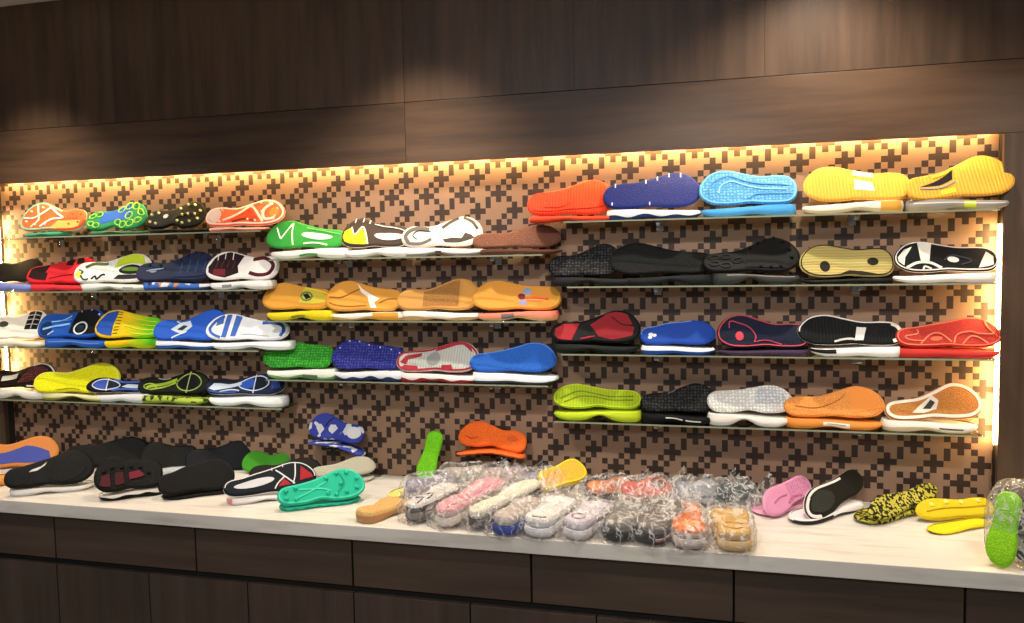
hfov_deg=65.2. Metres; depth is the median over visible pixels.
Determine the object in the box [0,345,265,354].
glass shelf
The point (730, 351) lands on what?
shoe sole
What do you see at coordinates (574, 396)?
shoe sole
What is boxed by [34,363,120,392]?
shoe sole
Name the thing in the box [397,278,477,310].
shoe sole
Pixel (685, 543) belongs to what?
shoe sole
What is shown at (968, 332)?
shoe sole
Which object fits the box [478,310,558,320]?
shoe sole
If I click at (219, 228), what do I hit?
shoe sole
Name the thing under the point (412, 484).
shoe sole
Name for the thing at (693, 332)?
shoe sole
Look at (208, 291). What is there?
glass shelf
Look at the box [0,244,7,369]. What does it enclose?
led strip
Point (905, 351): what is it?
shoe sole
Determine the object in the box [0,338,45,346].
shoe sole
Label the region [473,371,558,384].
shoe sole
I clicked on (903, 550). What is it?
countertop
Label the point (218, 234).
glass shelf
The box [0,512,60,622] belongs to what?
base cabinet
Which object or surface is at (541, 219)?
shoe sole
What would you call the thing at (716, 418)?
shoe sole
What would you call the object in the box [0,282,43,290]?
shoe sole
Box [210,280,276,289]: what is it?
shoe sole
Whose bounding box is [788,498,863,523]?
shoe sole
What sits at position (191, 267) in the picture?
shoe sole
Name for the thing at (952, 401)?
shoe sole
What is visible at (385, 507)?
shoe sole
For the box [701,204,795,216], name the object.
shoe sole
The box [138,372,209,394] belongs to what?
shoe sole
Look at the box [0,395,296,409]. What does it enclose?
glass shelf
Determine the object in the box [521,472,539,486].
shoe sole
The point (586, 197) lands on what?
shoe sole
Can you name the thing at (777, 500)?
shoe sole
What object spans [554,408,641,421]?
shoe sole
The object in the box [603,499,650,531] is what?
shoe sole
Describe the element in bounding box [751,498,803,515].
shoe sole
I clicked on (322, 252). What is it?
shoe sole
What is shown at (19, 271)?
shoe sole
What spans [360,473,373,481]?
shoe sole
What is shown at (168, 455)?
shoe sole
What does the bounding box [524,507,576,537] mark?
shoe sole
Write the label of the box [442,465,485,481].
shoe sole
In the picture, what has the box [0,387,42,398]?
shoe sole
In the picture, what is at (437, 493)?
shoe sole
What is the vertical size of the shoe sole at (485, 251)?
0.019 m
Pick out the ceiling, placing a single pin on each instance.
(3, 3)
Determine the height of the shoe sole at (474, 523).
0.072 m
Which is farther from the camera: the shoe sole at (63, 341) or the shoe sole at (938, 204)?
the shoe sole at (63, 341)
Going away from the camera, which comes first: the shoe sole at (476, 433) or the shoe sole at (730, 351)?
the shoe sole at (730, 351)
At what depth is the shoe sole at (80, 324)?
3.19 m
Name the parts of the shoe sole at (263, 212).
heel plate, toe plate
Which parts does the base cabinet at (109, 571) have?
door, drawer, door, drawer, door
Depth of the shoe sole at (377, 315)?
2.82 m
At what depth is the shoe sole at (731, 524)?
2.19 m
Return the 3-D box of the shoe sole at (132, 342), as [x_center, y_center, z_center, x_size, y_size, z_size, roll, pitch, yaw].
[-1.482,0.121,3.134,0.240,0.036,0.102,0,4,15]
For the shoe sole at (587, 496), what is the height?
0.044 m
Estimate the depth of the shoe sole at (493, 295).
2.72 m
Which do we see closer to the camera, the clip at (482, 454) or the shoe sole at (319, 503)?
the shoe sole at (319, 503)
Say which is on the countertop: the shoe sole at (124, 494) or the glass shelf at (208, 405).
the shoe sole at (124, 494)
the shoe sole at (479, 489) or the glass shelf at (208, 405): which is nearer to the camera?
the shoe sole at (479, 489)
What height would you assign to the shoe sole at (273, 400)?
0.036 m
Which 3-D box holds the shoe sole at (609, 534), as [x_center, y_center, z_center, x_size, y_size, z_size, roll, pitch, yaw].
[0.331,0.612,2.307,0.107,0.036,0.211,2,5,35]
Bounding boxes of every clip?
[324,443,349,449]
[482,454,498,455]
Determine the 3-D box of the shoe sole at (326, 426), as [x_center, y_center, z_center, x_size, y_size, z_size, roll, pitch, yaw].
[-0.649,0.433,2.964,0.230,0.101,0.050,0,4,17]
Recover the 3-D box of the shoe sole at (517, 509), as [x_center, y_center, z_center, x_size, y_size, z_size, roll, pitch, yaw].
[0.015,0.585,2.358,0.089,0.041,0.186,2,5,39]
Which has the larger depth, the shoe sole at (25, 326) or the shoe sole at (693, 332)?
the shoe sole at (25, 326)
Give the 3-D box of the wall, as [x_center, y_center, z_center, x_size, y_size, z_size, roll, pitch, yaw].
[-0.134,0.068,2.843,5.200,2.584,0.110,0,4,15]
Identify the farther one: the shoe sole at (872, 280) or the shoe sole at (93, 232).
the shoe sole at (93, 232)
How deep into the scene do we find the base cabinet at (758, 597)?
2.09 m
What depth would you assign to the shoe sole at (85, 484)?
2.81 m
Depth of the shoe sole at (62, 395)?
3.18 m
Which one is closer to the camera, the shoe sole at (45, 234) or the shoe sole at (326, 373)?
the shoe sole at (326, 373)
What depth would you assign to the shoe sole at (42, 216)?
3.17 m
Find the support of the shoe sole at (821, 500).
on the shoe sole at (851, 505)
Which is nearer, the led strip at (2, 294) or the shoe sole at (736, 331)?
the shoe sole at (736, 331)
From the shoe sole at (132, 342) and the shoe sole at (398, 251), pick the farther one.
the shoe sole at (132, 342)
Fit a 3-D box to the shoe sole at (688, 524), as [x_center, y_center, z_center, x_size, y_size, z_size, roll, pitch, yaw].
[0.484,0.585,2.252,0.106,0.038,0.214,-1,4,6]
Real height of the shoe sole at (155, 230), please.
0.015 m
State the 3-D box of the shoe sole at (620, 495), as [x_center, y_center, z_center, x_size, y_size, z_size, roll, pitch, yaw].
[0.419,0.582,2.543,0.172,0.052,0.078,-2,4,-16]
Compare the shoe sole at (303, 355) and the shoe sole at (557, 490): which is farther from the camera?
the shoe sole at (303, 355)
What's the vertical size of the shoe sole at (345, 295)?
0.109 m
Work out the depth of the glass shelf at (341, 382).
2.82 m
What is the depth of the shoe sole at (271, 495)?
2.64 m
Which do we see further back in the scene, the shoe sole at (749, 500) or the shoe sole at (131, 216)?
the shoe sole at (131, 216)
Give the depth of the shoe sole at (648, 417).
2.59 m
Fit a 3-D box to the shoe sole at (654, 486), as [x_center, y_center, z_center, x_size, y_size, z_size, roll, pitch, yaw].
[0.425,0.559,2.532,0.168,0.055,0.076,-2,4,-13]
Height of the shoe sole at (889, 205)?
0.034 m
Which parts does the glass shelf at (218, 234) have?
glass pane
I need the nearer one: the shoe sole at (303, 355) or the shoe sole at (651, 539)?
the shoe sole at (651, 539)
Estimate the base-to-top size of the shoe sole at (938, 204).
0.033 m
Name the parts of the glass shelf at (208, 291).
glass pane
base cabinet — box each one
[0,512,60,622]
[55,517,356,622]
[353,540,732,622]
[733,570,1023,622]
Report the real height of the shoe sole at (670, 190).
0.117 m
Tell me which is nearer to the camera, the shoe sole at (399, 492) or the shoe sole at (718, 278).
the shoe sole at (718, 278)
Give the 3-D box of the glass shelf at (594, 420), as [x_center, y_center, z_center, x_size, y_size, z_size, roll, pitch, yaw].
[0.773,0.377,2.561,1.280,0.034,0.118,0,4,15]
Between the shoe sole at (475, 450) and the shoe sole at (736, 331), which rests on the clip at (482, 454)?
the shoe sole at (475, 450)
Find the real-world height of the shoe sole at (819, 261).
0.102 m
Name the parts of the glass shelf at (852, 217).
glass pane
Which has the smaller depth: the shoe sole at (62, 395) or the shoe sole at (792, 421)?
the shoe sole at (792, 421)
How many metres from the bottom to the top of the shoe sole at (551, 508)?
0.040 m
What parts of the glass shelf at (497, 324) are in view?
glass pane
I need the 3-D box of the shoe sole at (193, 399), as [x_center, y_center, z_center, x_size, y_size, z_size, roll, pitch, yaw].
[-1.293,0.336,3.100,0.309,0.030,0.102,0,4,15]
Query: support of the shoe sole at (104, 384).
on the shoe sole at (112, 396)
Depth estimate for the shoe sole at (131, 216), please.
3.10 m
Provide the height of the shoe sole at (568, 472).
0.094 m
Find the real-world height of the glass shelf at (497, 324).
0.034 m
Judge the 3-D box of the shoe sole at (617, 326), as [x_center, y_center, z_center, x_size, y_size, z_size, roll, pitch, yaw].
[0.279,0.051,2.674,0.300,0.105,0.065,0,4,11]
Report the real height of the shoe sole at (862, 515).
0.022 m
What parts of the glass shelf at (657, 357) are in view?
glass pane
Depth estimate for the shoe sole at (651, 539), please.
2.19 m
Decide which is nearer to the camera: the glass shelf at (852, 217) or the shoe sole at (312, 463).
the glass shelf at (852, 217)
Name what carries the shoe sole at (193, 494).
on the countertop
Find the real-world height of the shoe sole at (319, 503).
0.014 m
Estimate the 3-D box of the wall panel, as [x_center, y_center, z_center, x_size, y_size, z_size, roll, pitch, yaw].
[-0.325,0.037,2.885,3.749,1.223,0.001,0,4,15]
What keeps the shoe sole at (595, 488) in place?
in the clear bag
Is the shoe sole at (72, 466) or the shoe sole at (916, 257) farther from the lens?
the shoe sole at (72, 466)
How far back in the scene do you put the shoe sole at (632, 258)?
2.59 m
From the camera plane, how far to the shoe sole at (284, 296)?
2.94 m
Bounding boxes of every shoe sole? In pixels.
[0,259,42,281]
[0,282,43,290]
[0,311,45,339]
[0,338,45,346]
[0,363,56,387]
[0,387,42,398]
[0,436,58,467]
[0,474,4,485]
[4,450,94,488]
[9,480,93,496]
[20,202,87,231]
[25,232,72,236]
[27,258,95,283]
[31,284,82,290]
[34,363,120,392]
[38,309,103,337]
[42,392,100,401]
[45,337,115,347]
[67,437,147,466]
[74,254,151,282]
[80,283,143,290]
[86,377,140,392]
[87,202,147,230]
[90,231,149,234]
[94,392,153,402]
[94,457,162,492]
[95,310,161,337]
[98,486,160,500]
[104,337,157,347]
[136,251,212,281]
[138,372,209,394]
[139,442,195,467]
[142,393,211,404]
[143,282,212,289]
[146,202,206,228]
[149,229,209,232]
[153,309,224,340]
[156,339,222,348]
[157,459,234,495]
[161,489,224,499]
[163,465,184,474]
[185,440,250,469]
[206,200,284,226]
[206,252,279,279]
[206,314,289,339]
[206,374,284,394]
[209,227,271,231]
[209,394,289,406]
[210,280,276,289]
[213,339,296,349]
[223,462,315,496]
[227,492,277,504]
[242,451,290,471]
[249,457,320,474]
[262,283,328,309]
[263,340,333,367]
[266,221,342,248]
[267,309,338,319]
[267,367,339,379]
[271,248,351,258]
[277,469,364,505]
[279,496,360,510]
[308,439,365,455]
[309,413,364,443]
[313,456,375,477]
[326,281,399,310]
[331,340,403,369]
[332,311,402,320]
[335,368,406,380]
[341,218,407,247]
[345,247,411,257]
[356,496,407,523]
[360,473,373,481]
[388,486,404,496]
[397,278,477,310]
[397,341,478,372]
[401,371,473,382]
[402,216,482,247]
[402,310,480,320]
[404,486,427,498]
[405,492,458,521]
[406,248,483,256]
[406,474,455,491]
[406,483,459,512]
[416,431,442,477]
[435,486,505,526]
[436,477,503,517]
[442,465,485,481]
[456,446,525,458]
[456,481,473,485]
[458,421,526,452]
[468,488,542,527]
[469,479,540,518]
[470,342,556,371]
[473,225,560,248]
[473,281,561,309]
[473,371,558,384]
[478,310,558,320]
[480,249,562,254]
[484,465,525,480]
[492,517,525,535]
[493,496,541,525]
[503,480,520,486]
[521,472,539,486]
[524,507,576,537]
[525,495,575,527]
[527,180,609,215]
[529,216,609,222]
[537,459,586,491]
[538,487,562,492]
[548,244,616,276]
[551,277,627,285]
[551,310,640,342]
[553,342,637,353]
[553,384,641,408]
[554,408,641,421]
[563,513,609,539]
[564,501,612,529]
[584,488,619,501]
[586,477,629,496]
[602,526,636,541]
[603,173,699,208]
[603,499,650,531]
[607,209,700,219]
[610,243,707,274]
[618,488,670,502]
[621,476,671,499]
[623,274,712,285]
[635,526,671,544]
[636,500,686,534]
[640,320,715,344]
[640,383,712,412]
[641,344,714,354]
[641,410,709,424]
[671,529,706,548]
[672,503,705,538]
[673,489,714,503]
[675,478,717,497]
[699,171,797,205]
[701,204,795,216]
[702,236,799,272]
[707,385,791,412]
[707,410,786,426]
[710,508,751,540]
[710,521,752,550]
[712,273,799,284]
[712,495,754,505]
[715,481,756,498]
[717,315,807,348]
[718,348,808,355]
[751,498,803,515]
[762,475,810,516]
[784,386,884,417]
[785,414,881,429]
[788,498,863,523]
[797,315,900,345]
[799,245,893,277]
[799,277,891,283]
[802,200,903,213]
[803,167,908,201]
[803,470,863,518]
[810,345,899,356]
[853,506,916,524]
[868,483,937,519]
[880,416,977,433]
[884,383,982,420]
[892,272,995,282]
[894,242,997,272]
[895,317,1000,347]
[899,346,999,357]
[904,199,1008,210]
[905,156,1014,200]
[915,497,993,520]
[927,517,990,534]
[985,491,1021,567]
[1016,498,1023,562]
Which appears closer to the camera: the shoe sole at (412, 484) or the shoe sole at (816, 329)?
the shoe sole at (816, 329)
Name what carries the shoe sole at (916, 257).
on the shoe sole at (970, 277)
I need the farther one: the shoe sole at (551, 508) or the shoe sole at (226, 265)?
the shoe sole at (226, 265)
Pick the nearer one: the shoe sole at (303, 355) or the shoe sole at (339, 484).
the shoe sole at (339, 484)
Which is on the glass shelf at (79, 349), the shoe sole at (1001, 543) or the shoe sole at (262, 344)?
the shoe sole at (262, 344)
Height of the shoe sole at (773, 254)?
0.112 m
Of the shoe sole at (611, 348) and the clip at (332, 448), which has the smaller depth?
the shoe sole at (611, 348)
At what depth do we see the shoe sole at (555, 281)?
2.62 m
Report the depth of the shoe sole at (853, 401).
2.49 m
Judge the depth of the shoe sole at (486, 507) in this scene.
2.40 m
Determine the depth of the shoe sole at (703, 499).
2.51 m
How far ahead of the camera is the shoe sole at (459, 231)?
2.77 m
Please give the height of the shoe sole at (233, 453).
0.104 m
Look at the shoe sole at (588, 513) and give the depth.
2.28 m
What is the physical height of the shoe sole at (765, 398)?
0.083 m
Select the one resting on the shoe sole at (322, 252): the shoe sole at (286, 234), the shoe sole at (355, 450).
the shoe sole at (286, 234)
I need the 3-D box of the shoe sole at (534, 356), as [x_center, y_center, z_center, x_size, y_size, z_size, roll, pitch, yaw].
[0.004,0.157,2.753,0.303,0.097,0.060,0,4,10]
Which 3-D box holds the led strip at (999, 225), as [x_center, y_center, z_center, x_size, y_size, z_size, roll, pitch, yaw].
[1.450,0.071,2.393,0.005,0.660,0.012,0,4,15]
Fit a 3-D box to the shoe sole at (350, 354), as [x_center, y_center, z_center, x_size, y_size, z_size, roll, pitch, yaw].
[-0.520,0.155,2.890,0.278,0.101,0.063,0,4,10]
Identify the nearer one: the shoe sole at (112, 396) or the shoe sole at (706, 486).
the shoe sole at (706, 486)
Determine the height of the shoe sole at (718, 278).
0.036 m
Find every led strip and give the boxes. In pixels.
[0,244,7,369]
[993,224,1000,443]
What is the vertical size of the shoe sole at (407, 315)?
0.033 m
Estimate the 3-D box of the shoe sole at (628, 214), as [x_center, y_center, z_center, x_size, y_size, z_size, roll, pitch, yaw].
[0.459,-0.315,2.595,0.302,0.033,0.102,0,4,15]
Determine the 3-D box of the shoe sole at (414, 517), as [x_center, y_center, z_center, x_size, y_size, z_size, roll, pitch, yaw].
[-0.245,0.604,2.487,0.200,0.048,0.088,-5,5,-43]
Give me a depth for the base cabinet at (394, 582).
2.32 m
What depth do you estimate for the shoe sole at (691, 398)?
2.62 m
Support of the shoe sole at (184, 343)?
on the glass shelf at (79, 349)
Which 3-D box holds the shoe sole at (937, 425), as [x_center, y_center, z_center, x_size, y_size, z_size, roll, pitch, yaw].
[1.264,0.343,2.432,0.266,0.033,0.103,0,4,15]
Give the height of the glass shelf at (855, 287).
0.034 m
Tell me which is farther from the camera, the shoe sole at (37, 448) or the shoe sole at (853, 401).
the shoe sole at (37, 448)
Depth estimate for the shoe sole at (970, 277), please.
2.35 m
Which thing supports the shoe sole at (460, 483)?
in the clear bag
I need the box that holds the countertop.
[0,466,1023,591]
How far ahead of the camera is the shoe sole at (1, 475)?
2.91 m
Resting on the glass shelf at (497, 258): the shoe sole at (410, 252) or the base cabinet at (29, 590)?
the shoe sole at (410, 252)
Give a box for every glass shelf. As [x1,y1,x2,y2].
[0,230,267,245]
[0,289,265,297]
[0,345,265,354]
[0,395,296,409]
[266,377,554,388]
[268,318,548,327]
[269,254,541,266]
[554,417,982,437]
[561,350,997,363]
[563,209,1000,230]
[567,282,997,294]
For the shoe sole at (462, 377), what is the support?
on the glass shelf at (341, 382)
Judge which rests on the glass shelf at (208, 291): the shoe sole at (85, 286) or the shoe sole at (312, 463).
the shoe sole at (85, 286)
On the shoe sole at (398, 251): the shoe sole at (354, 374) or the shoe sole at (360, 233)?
the shoe sole at (360, 233)
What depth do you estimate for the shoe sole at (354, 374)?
2.84 m
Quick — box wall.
[0,0,1023,513]
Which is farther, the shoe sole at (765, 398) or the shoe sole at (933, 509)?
the shoe sole at (765, 398)
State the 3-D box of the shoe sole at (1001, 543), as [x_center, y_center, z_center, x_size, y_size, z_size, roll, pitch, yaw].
[1.238,0.546,2.015,0.068,0.175,0.087,3,5,43]
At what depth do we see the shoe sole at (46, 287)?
3.16 m
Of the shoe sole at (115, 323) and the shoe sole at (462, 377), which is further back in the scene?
the shoe sole at (115, 323)
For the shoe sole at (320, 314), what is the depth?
2.89 m
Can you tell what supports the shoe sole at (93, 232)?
on the glass shelf at (218, 234)
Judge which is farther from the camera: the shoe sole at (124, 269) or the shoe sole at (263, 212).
the shoe sole at (124, 269)
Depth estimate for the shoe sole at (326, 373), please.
2.91 m
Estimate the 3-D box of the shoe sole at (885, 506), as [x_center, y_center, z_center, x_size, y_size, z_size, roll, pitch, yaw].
[1.168,0.565,2.390,0.322,0.062,0.050,-3,5,-31]
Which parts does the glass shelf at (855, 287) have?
glass pane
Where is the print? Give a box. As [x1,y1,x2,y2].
[212,269,224,275]
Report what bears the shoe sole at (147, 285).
on the glass shelf at (208, 291)
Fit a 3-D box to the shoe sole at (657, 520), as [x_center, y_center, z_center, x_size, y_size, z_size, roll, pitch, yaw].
[0.421,0.582,2.275,0.106,0.043,0.204,2,5,37]
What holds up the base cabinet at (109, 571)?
on the floor
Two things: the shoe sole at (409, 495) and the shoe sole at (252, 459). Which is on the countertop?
the shoe sole at (252, 459)
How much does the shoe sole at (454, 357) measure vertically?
0.104 m
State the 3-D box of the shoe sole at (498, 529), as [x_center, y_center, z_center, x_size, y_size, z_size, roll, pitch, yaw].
[0.015,0.613,2.358,0.092,0.038,0.191,2,5,39]
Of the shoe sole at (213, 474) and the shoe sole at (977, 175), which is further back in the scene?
the shoe sole at (213, 474)
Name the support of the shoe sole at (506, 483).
in the clear bag
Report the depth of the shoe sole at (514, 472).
2.73 m
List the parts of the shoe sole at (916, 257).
toe panel, white panel, heel panel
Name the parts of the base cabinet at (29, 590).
drawer, door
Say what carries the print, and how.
attached to the shoe sole at (226, 265)
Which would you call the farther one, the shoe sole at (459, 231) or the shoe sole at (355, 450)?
the shoe sole at (355, 450)
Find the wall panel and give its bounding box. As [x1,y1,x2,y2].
[0,134,999,501]
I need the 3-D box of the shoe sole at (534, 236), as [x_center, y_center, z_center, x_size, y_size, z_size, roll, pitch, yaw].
[0.015,-0.255,2.725,0.306,0.080,0.050,0,4,10]
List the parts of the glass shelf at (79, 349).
glass pane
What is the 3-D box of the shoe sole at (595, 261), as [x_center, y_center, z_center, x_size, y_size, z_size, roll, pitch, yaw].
[0.244,-0.171,2.665,0.246,0.108,0.066,0,4,10]
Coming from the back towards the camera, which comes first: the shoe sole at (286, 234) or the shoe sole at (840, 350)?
the shoe sole at (286, 234)
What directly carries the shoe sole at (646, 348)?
on the glass shelf at (657, 357)
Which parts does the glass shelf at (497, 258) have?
glass pane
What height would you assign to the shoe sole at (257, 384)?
0.076 m
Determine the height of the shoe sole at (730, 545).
0.029 m
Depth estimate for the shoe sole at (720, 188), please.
2.51 m
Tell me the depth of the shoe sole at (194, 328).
3.05 m
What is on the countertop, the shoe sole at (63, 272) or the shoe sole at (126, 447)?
the shoe sole at (126, 447)
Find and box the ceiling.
[0,0,55,6]
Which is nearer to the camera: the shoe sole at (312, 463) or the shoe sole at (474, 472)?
the shoe sole at (474, 472)
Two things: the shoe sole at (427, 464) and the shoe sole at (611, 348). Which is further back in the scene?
the shoe sole at (427, 464)
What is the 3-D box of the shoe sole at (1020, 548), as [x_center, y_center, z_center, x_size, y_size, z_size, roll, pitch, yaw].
[1.318,0.543,2.019,0.092,0.180,0.086,-5,5,-43]
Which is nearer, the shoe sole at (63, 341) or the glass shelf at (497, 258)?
the glass shelf at (497, 258)
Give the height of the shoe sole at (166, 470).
0.034 m
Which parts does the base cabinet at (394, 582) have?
door, drawer, door, drawer, door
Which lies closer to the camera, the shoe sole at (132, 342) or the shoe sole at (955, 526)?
the shoe sole at (955, 526)
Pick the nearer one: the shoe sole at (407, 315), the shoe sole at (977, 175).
the shoe sole at (977, 175)
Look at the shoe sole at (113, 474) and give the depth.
2.74 m
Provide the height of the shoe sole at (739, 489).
0.041 m
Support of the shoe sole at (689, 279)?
on the glass shelf at (855, 287)
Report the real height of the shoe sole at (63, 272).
0.102 m
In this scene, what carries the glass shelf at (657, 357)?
attached to the wall panel
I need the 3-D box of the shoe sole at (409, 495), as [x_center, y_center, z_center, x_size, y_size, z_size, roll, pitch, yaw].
[-0.276,0.594,2.670,0.173,0.036,0.075,-2,4,-13]
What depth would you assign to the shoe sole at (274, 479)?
2.67 m
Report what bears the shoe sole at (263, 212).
on the shoe sole at (219, 228)
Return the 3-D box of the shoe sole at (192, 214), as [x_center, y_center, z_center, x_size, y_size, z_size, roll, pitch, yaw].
[-1.279,-0.366,3.051,0.249,0.104,0.066,0,4,10]
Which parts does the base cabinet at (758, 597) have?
drawer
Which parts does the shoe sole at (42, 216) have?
heel plate, heel plate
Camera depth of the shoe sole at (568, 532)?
2.24 m
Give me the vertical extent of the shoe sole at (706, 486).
0.045 m
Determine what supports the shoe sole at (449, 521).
in the clear bag
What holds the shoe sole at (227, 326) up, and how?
on the shoe sole at (262, 344)
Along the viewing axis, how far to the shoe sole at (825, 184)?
2.43 m
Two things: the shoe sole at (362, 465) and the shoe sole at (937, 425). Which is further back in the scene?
the shoe sole at (362, 465)
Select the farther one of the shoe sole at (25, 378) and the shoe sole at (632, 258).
the shoe sole at (25, 378)
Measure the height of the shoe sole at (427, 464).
0.181 m

